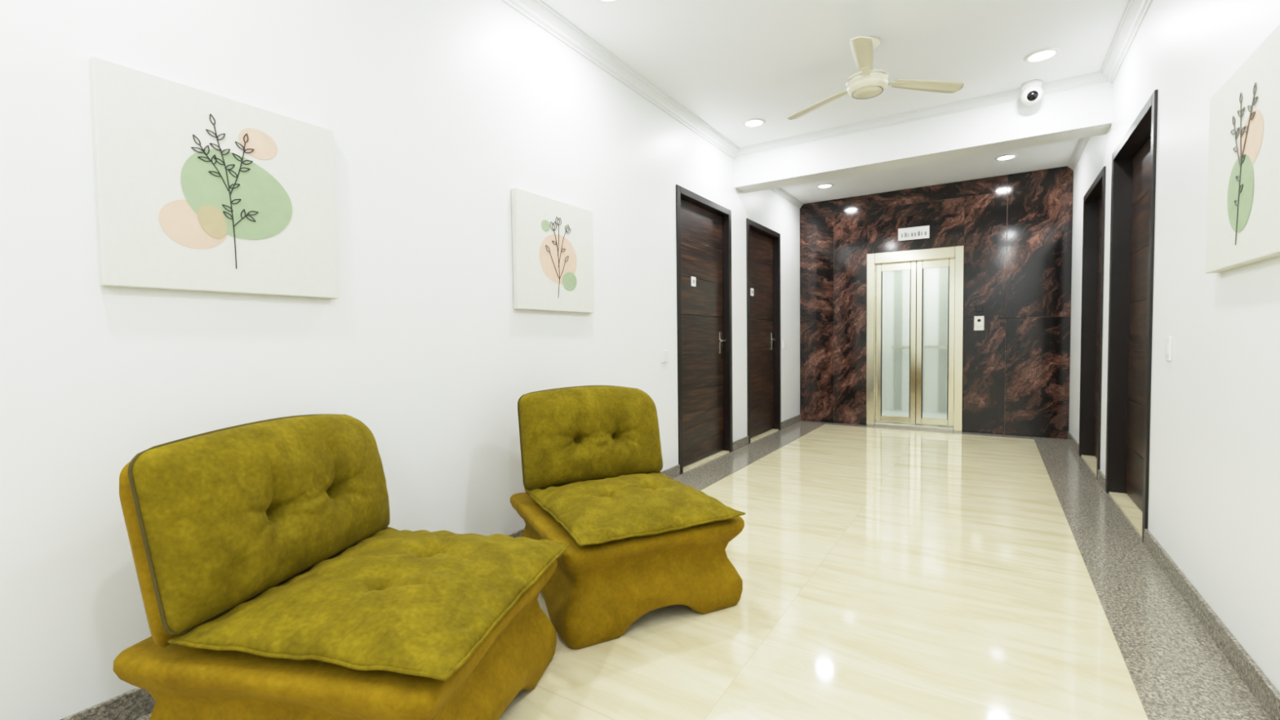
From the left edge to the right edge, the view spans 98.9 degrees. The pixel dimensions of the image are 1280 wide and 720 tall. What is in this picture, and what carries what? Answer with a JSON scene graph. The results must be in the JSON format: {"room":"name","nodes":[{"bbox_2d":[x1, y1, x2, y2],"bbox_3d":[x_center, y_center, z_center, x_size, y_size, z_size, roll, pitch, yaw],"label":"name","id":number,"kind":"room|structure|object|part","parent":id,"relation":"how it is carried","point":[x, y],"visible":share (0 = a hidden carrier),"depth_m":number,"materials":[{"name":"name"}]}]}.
{"room":"elevator lobby","nodes":[
{"label":"elevator lobby","id":0,"kind":"room"},
{"bbox_2d":[0,0,799,719],"bbox_3d":[-0.458,-0.465,3.246,0.160,2.835,9.400,1,3,33],"label":"wall","id":1,"kind":"structure","parent":0,"point":[435,110],"depth_m":2.09,"materials":[{"name":"paint"}]},
{"bbox_2d":[88,56,338,298],"bbox_3d":[-1.298,-0.520,1.749,0.037,0.612,0.638,1,3,33],"label":"canvas painting","id":2,"kind":"object","parent":1,"relation":"attached to","point":[197,189],"visible":1,"depth_m":1.68,"materials":[{"name":"white fabric"}]},
{"bbox_2d":[60,413,800,719],"bbox_3d":[-0.422,0.914,3.166,0.014,0.085,9.200,1,3,33],"label":"baseboard","id":3,"kind":"structure","parent":1,"relation":"attached to","point":[135,704],"depth_m":1.56,"materials":[{"name":"grey stone"}]},
{"bbox_2d":[511,187,594,313],"bbox_3d":[-0.463,-0.578,3.049,0.037,0.612,0.638,1,3,33],"label":"canvas painting","id":4,"kind":"object","parent":1,"relation":"attached to","point":[553,239],"visible":1,"depth_m":2.99,"materials":[{"name":"white fabric"}]},
{"bbox_2d":[501,0,739,159],"bbox_3d":[-0.997,-1.797,2.164,0.074,0.078,7.100,1,3,33],"label":"trim","id":5,"kind":"structure","parent":1,"relation":"attached to","point":[537,11],"depth_m":3.45,"materials":[{"name":"paint"}]},
{"bbox_2d":[662,350,667,362],"bbox_3d":[0.188,-0.027,4.100,0.013,0.090,0.080,1,3,33],"label":"light switch","id":6,"kind":"object","parent":1,"relation":"attached to","point":[664,353],"visible":1,"depth_m":4.08,"materials":[{"name":"white plastic"}]},
{"bbox_2d":[675,184,683,475],"bbox_3d":[0.255,-0.226,4.322,0.142,2.260,0.055,1,3,33],"label":"door frame","id":7,"kind":"structure","parent":1,"relation":"attached to","point":[677,187],"depth_m":4.28,"materials":[{"name":"black wood"}]},
{"bbox_2d":[680,198,723,466],"bbox_3d":[0.509,-0.226,4.748,0.040,2.178,0.929,1,3,33],"label":"door","id":8,"kind":"structure","parent":1,"relation":"in","point":[701,368],"depth_m":4.75,"materials":[{"name":"brown wood"}]},
{"bbox_2d":[690,276,695,286],"bbox_3d":[0.450,-0.660,4.605,0.006,0.080,0.080,1,3,33],"label":"number plate","id":9,"kind":"object","parent":8,"relation":"attached to","point":[692,278],"visible":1,"depth_m":4.60,"materials":[{"name":"white plastic"}]},
{"bbox_3d":[0.498,-1.160,4.713,0.040,0.309,0.929,1,3,33],"label":"panel","id":10,"kind":"part","parent":8,"relation":"part of","materials":[{"name":"brown wood"}]},
{"bbox_3d":[0.502,-0.849,4.725,0.040,0.309,0.929,1,3,33],"label":"panel","id":11,"kind":"part","parent":8,"relation":"part of","materials":[{"name":"brown wood"}]},
{"bbox_2d":[681,237,722,466],"bbox_3d":[0.507,-0.223,4.750,0.030,2.186,0.929,1,3,33],"label":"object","id":12,"kind":"object","parent":8,"relation":"attached to","point":[682,237],"visible":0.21,"depth_m":4.79,"materials":[{"name":"brown wood"}]},
{"bbox_3d":[0.505,-0.538,4.737,0.040,0.309,0.929,1,3,33],"label":"panel","id":13,"kind":"part","parent":8,"relation":"part of","materials":[{"name":"brown wood"}]},
{"bbox_3d":[0.509,-0.226,4.748,0.040,0.309,0.929,1,3,33],"label":"panel","id":14,"kind":"part","parent":8,"relation":"part of","materials":[{"name":"brown wood"}]},
{"bbox_3d":[0.513,0.085,4.760,0.040,0.309,0.929,1,3,33],"label":"panel","id":15,"kind":"part","parent":8,"relation":"part of","materials":[{"name":"brown wood"}]},
{"bbox_3d":[0.517,0.396,4.772,0.040,0.309,0.929,1,3,33],"label":"panel","id":16,"kind":"part","parent":8,"relation":"part of","materials":[{"name":"brown wood"}]},
{"bbox_3d":[0.521,0.708,4.783,0.040,0.309,0.929,1,3,33],"label":"panel","id":17,"kind":"part","parent":8,"relation":"part of","materials":[{"name":"brown wood"}]},
{"bbox_2d":[719,332,721,353],"bbox_3d":[0.745,-0.160,5.073,0.008,0.200,0.040,1,3,33],"label":"plate","id":18,"kind":"object","parent":8,"relation":"attached to","point":[720,333],"depth_m":5.06,"materials":[{"name":"silver metal"}]},
{"bbox_2d":[680,186,728,216],"bbox_3d":[0.509,-1.347,4.698,0.142,0.055,0.937,1,3,33],"label":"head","id":19,"kind":"object","parent":1,"relation":"attached to","point":[687,195],"visible":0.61,"depth_m":4.64},
{"bbox_2d":[721,209,733,452],"bbox_3d":[0.790,-0.264,5.156,0.142,2.260,0.055,1,3,33],"label":"door frame","id":20,"kind":"structure","parent":1,"relation":"attached to","point":[726,220],"depth_m":5.11,"materials":[{"name":"black wood"}]},
{"bbox_2d":[746,217,750,444],"bbox_3d":[1.036,-0.281,5.539,0.142,2.260,0.055,1,3,33],"label":"door frame","id":21,"kind":"structure","parent":1,"relation":"attached to","point":[747,219],"depth_m":5.49,"materials":[{"name":"black wood"}]},
{"bbox_2d":[749,228,773,437],"bbox_3d":[1.280,-0.281,5.950,0.040,2.178,0.892,1,3,33],"label":"door","id":22,"kind":"structure","parent":1,"relation":"in","point":[761,246],"depth_m":5.99,"materials":[{"name":"brown wood"}]},
{"bbox_2d":[750,288,753,296],"bbox_3d":[1.173,-0.711,5.731,0.006,0.080,0.080,1,3,33],"label":"number plate","id":23,"kind":"object","parent":22,"relation":"attached to","point":[751,289],"visible":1,"depth_m":5.71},
{"bbox_2d":[750,260,772,438],"bbox_3d":[1.278,-0.278,5.951,0.030,2.186,0.892,1,3,33],"label":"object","id":24,"kind":"object","parent":22,"relation":"attached to","point":[755,260],"visible":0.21,"depth_m":6.02,"materials":[{"name":"brown wood"}]},
{"bbox_3d":[1.269,-1.215,5.915,0.040,0.309,0.892,1,3,33],"label":"panel","id":25,"kind":"part","parent":22,"relation":"part of","materials":[{"name":"brown wood"}]},
{"bbox_3d":[1.273,-0.903,5.926,0.040,0.309,0.892,1,3,33],"label":"panel","id":26,"kind":"part","parent":22,"relation":"part of","materials":[{"name":"brown wood"}]},
{"bbox_3d":[1.276,-0.592,5.938,0.040,0.309,0.892,1,3,33],"label":"panel","id":27,"kind":"part","parent":22,"relation":"part of","materials":[{"name":"brown wood"}]},
{"bbox_3d":[1.280,-0.281,5.950,0.040,0.309,0.892,1,3,33],"label":"panel","id":28,"kind":"part","parent":22,"relation":"part of","materials":[{"name":"brown wood"}]},
{"bbox_3d":[1.284,0.030,5.961,0.040,0.309,0.892,1,3,33],"label":"panel","id":29,"kind":"part","parent":22,"relation":"part of","materials":[{"name":"brown wood"}]},
{"bbox_3d":[1.288,0.342,5.973,0.040,0.309,0.892,1,3,33],"label":"panel","id":30,"kind":"part","parent":22,"relation":"part of","materials":[{"name":"brown wood"}]},
{"bbox_3d":[1.292,0.653,5.985,0.040,0.309,0.892,1,3,33],"label":"panel","id":31,"kind":"part","parent":22,"relation":"part of","materials":[{"name":"brown wood"}]},
{"bbox_2d":[770,332,773,350],"bbox_3d":[1.507,-0.214,6.259,0.008,0.200,0.040,1,3,33],"label":"plate","id":32,"kind":"object","parent":22,"relation":"attached to","point":[771,336],"depth_m":6.25,"materials":[{"name":"silver metal"}]},
{"bbox_2d":[749,219,778,238],"bbox_3d":[1.280,-1.401,5.899,0.142,0.055,0.900,1,3,33],"label":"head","id":33,"kind":"object","parent":1,"relation":"attached to","point":[753,225],"visible":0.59,"depth_m":5.84},
{"bbox_2d":[772,233,781,430],"bbox_3d":[1.551,-0.318,6.342,0.142,2.260,0.055,1,3,33],"label":"door frame","id":34,"kind":"structure","parent":1,"relation":"attached to","point":[776,242],"depth_m":6.30,"materials":[{"name":"black wood"}]},
{"bbox_2d":[782,341,786,349],"bbox_3d":[1.704,-0.174,6.461,0.013,0.090,0.080,1,3,33],"label":"light switch","id":35,"kind":"object","parent":1,"relation":"attached to","point":[784,342],"visible":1,"depth_m":6.44,"materials":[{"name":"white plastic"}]},
{"bbox_2d":[771,187,804,208],"bbox_3d":[1.548,-1.910,6.150,0.052,0.055,1.840,1,3,33],"label":"trim","id":36,"kind":"structure","parent":1,"relation":"attached to","point":[780,191],"depth_m":6.46,"materials":[{"name":"paint"}]},
{"bbox_2d":[498,420,1148,719],"bbox_3d":[1.129,1.002,3.067,3.654,0.118,10.700,1,3,33],"label":"floor","id":37,"kind":"structure","parent":0,"point":[886,574],"depth_m":2.11,"materials":[{"name":"beige stone"}]},
{"bbox_2d":[113,413,568,719],"bbox_3d":[-0.741,0.596,1.561,0.873,0.848,0.795,0,2,12],"label":"lounge chair","id":38,"kind":"object","parent":37,"relation":"on","point":[275,582],"visible":1,"depth_m":1.32,"materials":[{"name":"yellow fabric"}]},
{"bbox_2d":[132,414,390,633],"bbox_3d":[-1.010,0.397,1.609,0.177,0.439,0.773,0,2,12],"label":"cushion","id":39,"kind":"object","parent":38,"relation":"on","point":[224,517],"depth_m":1.40,"materials":[{"name":"yellow fabric"}]},
{"bbox_2d":[176,528,566,676],"bbox_3d":[-0.656,0.611,1.544,0.690,0.096,0.749,0,2,12],"label":"seat cushion","id":40,"kind":"object","parent":38,"relation":"on","point":[395,602],"depth_m":1.32,"materials":[{"name":"yellow fabric"}]},
{"bbox_2d":[510,385,745,648],"bbox_3d":[-0.089,0.558,2.371,0.772,0.848,0.871,-2,2,-26],"label":"lounge chair","id":41,"kind":"object","parent":37,"relation":"on","point":[642,540],"visible":0.99,"depth_m":2.14,"materials":[{"name":"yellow fabric"}]},
{"bbox_2d":[519,386,662,488],"bbox_3d":[-0.212,0.349,2.607,0.701,0.440,0.178,-2,2,-26],"label":"cushion","id":42,"kind":"object","parent":41,"relation":"on","point":[568,435],"depth_m":2.54,"materials":[{"name":"yellow fabric"}]},
{"bbox_2d":[528,472,741,543],"bbox_3d":[-0.050,0.578,2.294,0.677,0.093,0.690,-2,2,-26],"label":"seat cushion","id":43,"kind":"object","parent":41,"relation":"on","point":[577,508],"depth_m":2.13,"materials":[{"name":"yellow fabric"}]},
{"bbox_2d":[135,420,1271,719],"bbox_3d":[0.724,0.974,2.434,2.734,0.011,9.200,1,3,33],"label":"floor border","id":44,"kind":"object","parent":37,"relation":"on","point":[1177,671],"depth_m":2.22,"materials":[{"name":"grey stone"}]},
{"bbox_2d":[683,450,728,472],"bbox_3d":[0.523,0.883,4.790,0.150,0.022,1.047,1,3,33],"label":"threshold","id":45,"kind":"object","parent":37,"relation":"on","point":[717,455],"visible":0.36,"depth_m":4.75,"materials":[{"name":"beige stone"}]},
{"bbox_2d":[750,428,778,442],"bbox_3d":[1.294,0.828,5.991,0.150,0.022,1.010,1,3,33],"label":"threshold","id":46,"kind":"object","parent":37,"relation":"on","point":[769,432],"visible":0.36,"depth_m":5.99,"materials":[{"name":"beige stone"}]},
{"bbox_2d":[866,245,964,432],"bbox_3d":[3.495,-0.406,6.847,1.093,2.350,1.380,1,3,33],"label":"elevator","id":47,"kind":"object","parent":37,"relation":"on","point":[915,297],"visible":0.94,"depth_m":6.34,"materials":[{"name":"metal"}]},
{"bbox_3d":[3.023,-0.191,6.475,0.315,1.720,0.008,1,3,33],"label":"glass","id":48,"kind":"part","parent":47,"relation":"part of","materials":[{"name":"white"}]},
{"bbox_3d":[3.183,0.771,6.382,0.823,0.040,0.170,1,3,33],"label":"steel sill","id":49,"kind":"part","parent":47,"relation":"part of","materials":[{"name":"metal"}]},
{"bbox_3d":[3.370,-0.187,6.253,0.268,1.720,0.008,1,3,33],"label":"glass","id":50,"kind":"part","parent":47,"relation":"part of","materials":[{"name":"white"}]},
{"bbox_2d":[1081,454,1097,475],"bbox_3d":[3.678,0.860,4.367,0.150,0.022,1.030,1,3,33],"label":"threshold","id":51,"kind":"object","parent":37,"relation":"on","point":[1091,460],"visible":0.29,"depth_m":4.54,"materials":[{"name":"beige stone"}]},
{"bbox_2d":[1108,491,1142,537],"bbox_3d":[2.926,0.913,3.196,0.150,0.022,1.135,1,3,33],"label":"threshold","id":52,"kind":"object","parent":37,"relation":"on","point":[1130,508],"visible":0.21,"depth_m":3.30,"materials":[{"name":"beige stone"}]},
{"bbox_2d":[540,0,1129,147],"bbox_3d":[0.149,-1.875,1.484,3.054,0.100,7.200,1,3,33],"label":"ceiling","id":53,"kind":"structure","parent":0,"point":[729,63],"depth_m":3.34,"materials":[{"name":"paint"}]},
{"bbox_2d":[595,0,620,4],"bbox_3d":[-0.166,-1.865,2.781,0.186,0.009,0.186,1,3,33],"label":"recessed light","id":54,"kind":"object","parent":53,"relation":"in","point":[606,2],"visible":1,"depth_m":2.85,"materials":[{"name":"white plastic"}]},
{"bbox_2d":[742,118,765,128],"bbox_3d":[0.935,-1.943,4.497,0.186,0.009,0.186,1,3,33],"label":"recessed light","id":55,"kind":"object","parent":53,"relation":"in","point":[753,122],"visible":1,"depth_m":4.49,"materials":[{"name":"white plastic"}]},
{"bbox_2d":[745,120,762,126],"bbox_3d":[0.935,-1.946,4.496,0.136,0.003,0.136,1,3,33],"label":"diffuser","id":56,"kind":"object","parent":55,"relation":"attached to","point":[748,123],"depth_m":4.51,"materials":[{"name":"white plastic"}]},
{"bbox_2d":[816,183,833,188],"bbox_3d":[2.061,-1.937,6.105,0.186,0.009,0.186,1,3,33],"label":"recessed light","id":57,"kind":"object","parent":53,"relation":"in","point":[822,185],"visible":1,"depth_m":6.09,"materials":[{"name":"white plastic"}]},
{"bbox_2d":[818,184,831,187],"bbox_3d":[2.061,-1.940,6.104,0.136,0.003,0.136,1,3,33],"label":"diffuser","id":58,"kind":"object","parent":57,"relation":"attached to","point":[820,185],"depth_m":6.09,"materials":[{"name":"white plastic"}]},
{"bbox_2d":[786,35,964,119],"bbox_3d":[1.287,-1.751,3.228,1.047,0.307,0.985,1,3,33],"label":"ceiling fan","id":59,"kind":"object","parent":53,"relation":"hanging from","point":[868,82],"depth_m":3.26,"materials":[{"name":"beige metal"}]},
{"bbox_2d":[733,81,1112,193],"bbox_3d":[2.111,-1.794,4.545,2.734,0.339,0.260,1,3,33],"label":"ceiling beam","id":60,"kind":"structure","parent":53,"relation":"attached to","point":[1086,111],"depth_m":4.29,"materials":[{"name":"paint"}]},
{"bbox_2d":[736,71,1108,156],"bbox_3d":[2.024,-1.928,4.407,2.734,0.058,0.056,1,3,33],"label":"trim","id":61,"kind":"structure","parent":60,"relation":"attached to","point":[1095,77],"depth_m":4.28,"materials":[{"name":"paint"}]},
{"bbox_2d":[1020,79,1043,105],"bbox_3d":[2.750,-1.868,3.845,0.130,0.154,0.142,1,3,33],"label":"security camera","id":62,"kind":"object","parent":60,"relation":"attached to","point":[1032,93],"visible":1,"depth_m":3.80,"materials":[{"name":"white plastic"}]},
{"bbox_2d":[994,154,1017,160],"bbox_3d":[3.475,-1.920,5.198,0.186,0.009,0.186,1,3,33],"label":"recessed light","id":63,"kind":"object","parent":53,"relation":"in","point":[1003,157],"visible":1,"depth_m":5.19,"materials":[{"name":"white plastic"}]},
{"bbox_2d":[997,155,1014,159],"bbox_3d":[3.475,-1.923,5.197,0.136,0.003,0.136,1,3,33],"label":"diffuser","id":64,"kind":"object","parent":63,"relation":"attached to","point":[1000,157],"depth_m":5.21,"materials":[{"name":"white plastic"}]},
{"bbox_2d":[1023,47,1060,63],"bbox_3d":[2.542,-1.924,3.466,0.186,0.009,0.186,1,3,33],"label":"recessed light","id":65,"kind":"object","parent":53,"relation":"in","point":[1046,54],"visible":1,"depth_m":3.46,"materials":[{"name":"white plastic"}]},
{"bbox_2d":[1028,50,1055,61],"bbox_3d":[2.542,-1.927,3.465,0.136,0.003,0.136,1,3,33],"label":"diffuser","id":66,"kind":"object","parent":65,"relation":"attached to","point":[1037,55],"depth_m":3.46,"materials":[{"name":"white plastic"}]},
{"bbox_2d":[781,138,1079,204],"bbox_3d":[2.687,-1.974,5.440,3.054,0.100,2.200,1,3,33],"label":"ceiling","id":67,"kind":"structure","parent":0,"point":[1058,154],"depth_m":5.69,"materials":[{"name":"white paint"}]},
{"bbox_2d":[1068,0,1279,693],"bbox_3d":[1.978,-0.436,1.683,0.160,2.835,9.400,1,3,33],"label":"wall","id":68,"kind":"structure","parent":0,"point":[1214,482],"depth_m":2.08,"materials":[{"name":"paint"}]},
{"bbox_2d":[1066,137,1089,170],"bbox_3d":[3.806,-1.883,4.702,0.052,0.055,1.840,1,3,33],"label":"trim","id":69,"kind":"structure","parent":68,"relation":"attached to","point":[1082,143],"depth_m":5.00,"materials":[{"name":"paint"}]},
{"bbox_2d":[1078,196,1099,456],"bbox_3d":[3.914,-0.287,4.743,0.142,2.260,0.055,1,3,33],"label":"door frame","id":70,"kind":"structure","parent":68,"relation":"attached to","point":[1091,209],"depth_m":4.74,"materials":[{"name":"black wood"}]},
{"bbox_2d":[1084,168,1102,201],"bbox_3d":[3.638,-1.370,4.292,0.142,0.055,0.920,1,3,33],"label":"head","id":71,"kind":"object","parent":68,"relation":"attached to","point":[1094,193],"visible":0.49,"depth_m":4.39},
{"bbox_2d":[1093,197,1102,457],"bbox_3d":[3.690,-0.249,4.309,0.040,2.178,0.912,1,3,33],"label":"door","id":72,"kind":"structure","parent":68,"relation":"in","point":[1100,199],"depth_m":4.63,"materials":[{"name":"brown wood"}]},
{"bbox_3d":[3.701,0.685,4.344,0.040,0.309,0.912,1,3,33],"label":"panel","id":73,"kind":"part","parent":72,"relation":"part of","materials":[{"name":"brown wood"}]},
{"bbox_3d":[3.697,0.374,4.333,0.040,0.309,0.912,1,3,33],"label":"panel","id":74,"kind":"part","parent":72,"relation":"part of","materials":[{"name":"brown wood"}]},
{"bbox_3d":[3.694,0.063,4.321,0.040,0.309,0.912,1,3,33],"label":"panel","id":75,"kind":"part","parent":72,"relation":"part of","materials":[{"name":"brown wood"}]},
{"bbox_3d":[3.690,-0.249,4.309,0.040,0.309,0.912,1,3,33],"label":"panel","id":76,"kind":"part","parent":72,"relation":"part of","materials":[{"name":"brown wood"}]},
{"bbox_3d":[3.686,-0.560,4.298,0.040,0.309,0.912,1,3,33],"label":"panel","id":77,"kind":"part","parent":72,"relation":"part of","materials":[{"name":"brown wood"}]},
{"bbox_3d":[3.682,-0.871,4.286,0.040,0.309,0.912,1,3,33],"label":"panel","id":78,"kind":"part","parent":72,"relation":"part of","materials":[{"name":"brown wood"}]},
{"bbox_3d":[3.679,-1.183,4.274,0.040,0.309,0.912,1,3,33],"label":"panel","id":79,"kind":"part","parent":72,"relation":"part of","materials":[{"name":"brown wood"}]},
{"bbox_2d":[1096,165,1106,479],"bbox_3d":[3.388,-0.250,3.923,0.142,2.260,0.055,1,3,33],"label":"door frame","id":80,"kind":"structure","parent":68,"relation":"attached to","point":[1104,172],"depth_m":3.94,"materials":[{"name":"black wood"}]},
{"bbox_2d":[1105,152,1133,493],"bbox_3d":[3.191,-0.236,3.616,0.142,2.260,0.055,1,3,33],"label":"door frame","id":81,"kind":"structure","parent":68,"relation":"attached to","point":[1119,303],"depth_m":3.61,"materials":[{"name":"black wood"}]},
{"bbox_2d":[1100,0,1152,83],"bbox_3d":[1.242,-1.771,0.728,0.074,0.078,7.100,1,3,33],"label":"trim","id":82,"kind":"structure","parent":68,"relation":"attached to","point":[1135,11],"depth_m":3.18,"materials":[{"name":"paint"}]},
{"bbox_2d":[1113,94,1151,159],"bbox_3d":[2.886,-1.317,3.121,0.142,0.055,1.025,1,3,33],"label":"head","id":83,"kind":"object","parent":68,"relation":"attached to","point":[1140,131],"visible":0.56,"depth_m":3.17},
{"bbox_2d":[1125,136,1151,511],"bbox_3d":[2.938,-0.196,3.138,0.040,2.178,1.017,1,3,33],"label":"door","id":84,"kind":"structure","parent":68,"relation":"in","point":[1141,161],"depth_m":3.36,"materials":[{"name":"brown wood"}]},
{"bbox_3d":[2.950,0.738,3.173,0.040,0.309,1.017,1,3,33],"label":"panel","id":85,"kind":"part","parent":84,"relation":"part of","materials":[{"name":"brown wood"}]},
{"bbox_3d":[2.946,0.427,3.162,0.040,0.309,1.017,1,3,33],"label":"panel","id":86,"kind":"part","parent":84,"relation":"part of","materials":[{"name":"brown wood"}]},
{"bbox_3d":[2.942,0.116,3.150,0.040,0.309,1.017,1,3,33],"label":"panel","id":87,"kind":"part","parent":84,"relation":"part of","materials":[{"name":"brown wood"}]},
{"bbox_3d":[2.938,-0.196,3.138,0.040,0.309,1.017,1,3,33],"label":"panel","id":88,"kind":"part","parent":84,"relation":"part of","materials":[{"name":"brown wood"}]},
{"bbox_3d":[2.934,-0.507,3.127,0.040,0.309,1.017,1,3,33],"label":"panel","id":89,"kind":"part","parent":84,"relation":"part of","materials":[{"name":"brown wood"}]},
{"bbox_3d":[2.931,-0.818,3.115,0.040,0.309,1.017,1,3,33],"label":"panel","id":90,"kind":"part","parent":84,"relation":"part of","materials":[{"name":"brown wood"}]},
{"bbox_3d":[2.927,-1.130,3.103,0.040,0.309,1.017,1,3,33],"label":"panel","id":91,"kind":"part","parent":84,"relation":"part of","materials":[{"name":"brown wood"}]},
{"bbox_2d":[1142,89,1157,543],"bbox_3d":[2.608,-0.195,2.708,0.142,2.260,0.055,1,3,33],"label":"door frame","id":92,"kind":"structure","parent":68,"relation":"attached to","point":[1154,95],"depth_m":2.73,"materials":[{"name":"black wood"}]},
{"bbox_2d":[1164,336,1172,360],"bbox_3d":[2.364,-0.052,2.452,0.013,0.110,0.070,1,3,33],"label":"light switch","id":93,"kind":"object","parent":68,"relation":"attached to","point":[1168,340],"visible":1,"depth_m":2.43,"materials":[{"name":"white plastic"}]},
{"bbox_2d":[1066,431,1279,719],"bbox_3d":[1.868,0.941,1.698,0.014,0.085,9.200,1,3,33],"label":"baseboard","id":94,"kind":"structure","parent":68,"relation":"attached to","point":[1268,696],"depth_m":1.87,"materials":[{"name":"grey stone"}]},
{"bbox_2d":[1205,23,1279,273],"bbox_3d":[1.846,-0.600,1.661,0.037,0.612,0.638,1,3,33],"label":"canvas painting","id":95,"kind":"object","parent":68,"relation":"attached to","point":[1243,214],"visible":1,"depth_m":1.64,"materials":[{"name":"white fabric"}]},
{"bbox_3d":[3.656,-0.622,6.080,2.087,2.835,0.180,1,3,33],"label":"wall","id":96,"kind":"structure","parent":0,"visible":0},
{"bbox_2d":[800,166,1073,439],"bbox_3d":[3.196,-0.583,6.259,2.734,2.755,0.021,1,3,33],"label":"cladding","id":97,"kind":"object","parent":96,"relation":"attached to","point":[1015,231],"visible":0.92,"depth_m":5.95,"materials":[{"name":"brown stone"}]},
{"bbox_2d":[897,225,929,240],"bbox_3d":[3.120,-1.444,6.245,0.320,0.140,0.018,1,3,33],"label":"notice sign","id":98,"kind":"object","parent":97,"relation":"attached to","point":[921,232],"visible":1,"depth_m":6.24,"materials":[{"name":"white plastic"}]},
{"bbox_2d":[973,305,984,330],"bbox_3d":[3.672,-0.456,5.930,0.100,0.275,0.028,1,3,33],"label":"panel","id":99,"kind":"object","parent":97,"relation":"attached to","point":[979,321],"visible":1,"depth_m":5.92,"materials":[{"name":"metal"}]},
{"bbox_3d":[3.675,-0.399,5.935,0.100,0.160,0.020,1,3,33],"label":"plate","id":100,"kind":"part","parent":99,"relation":"part of","materials":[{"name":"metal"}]}
]}

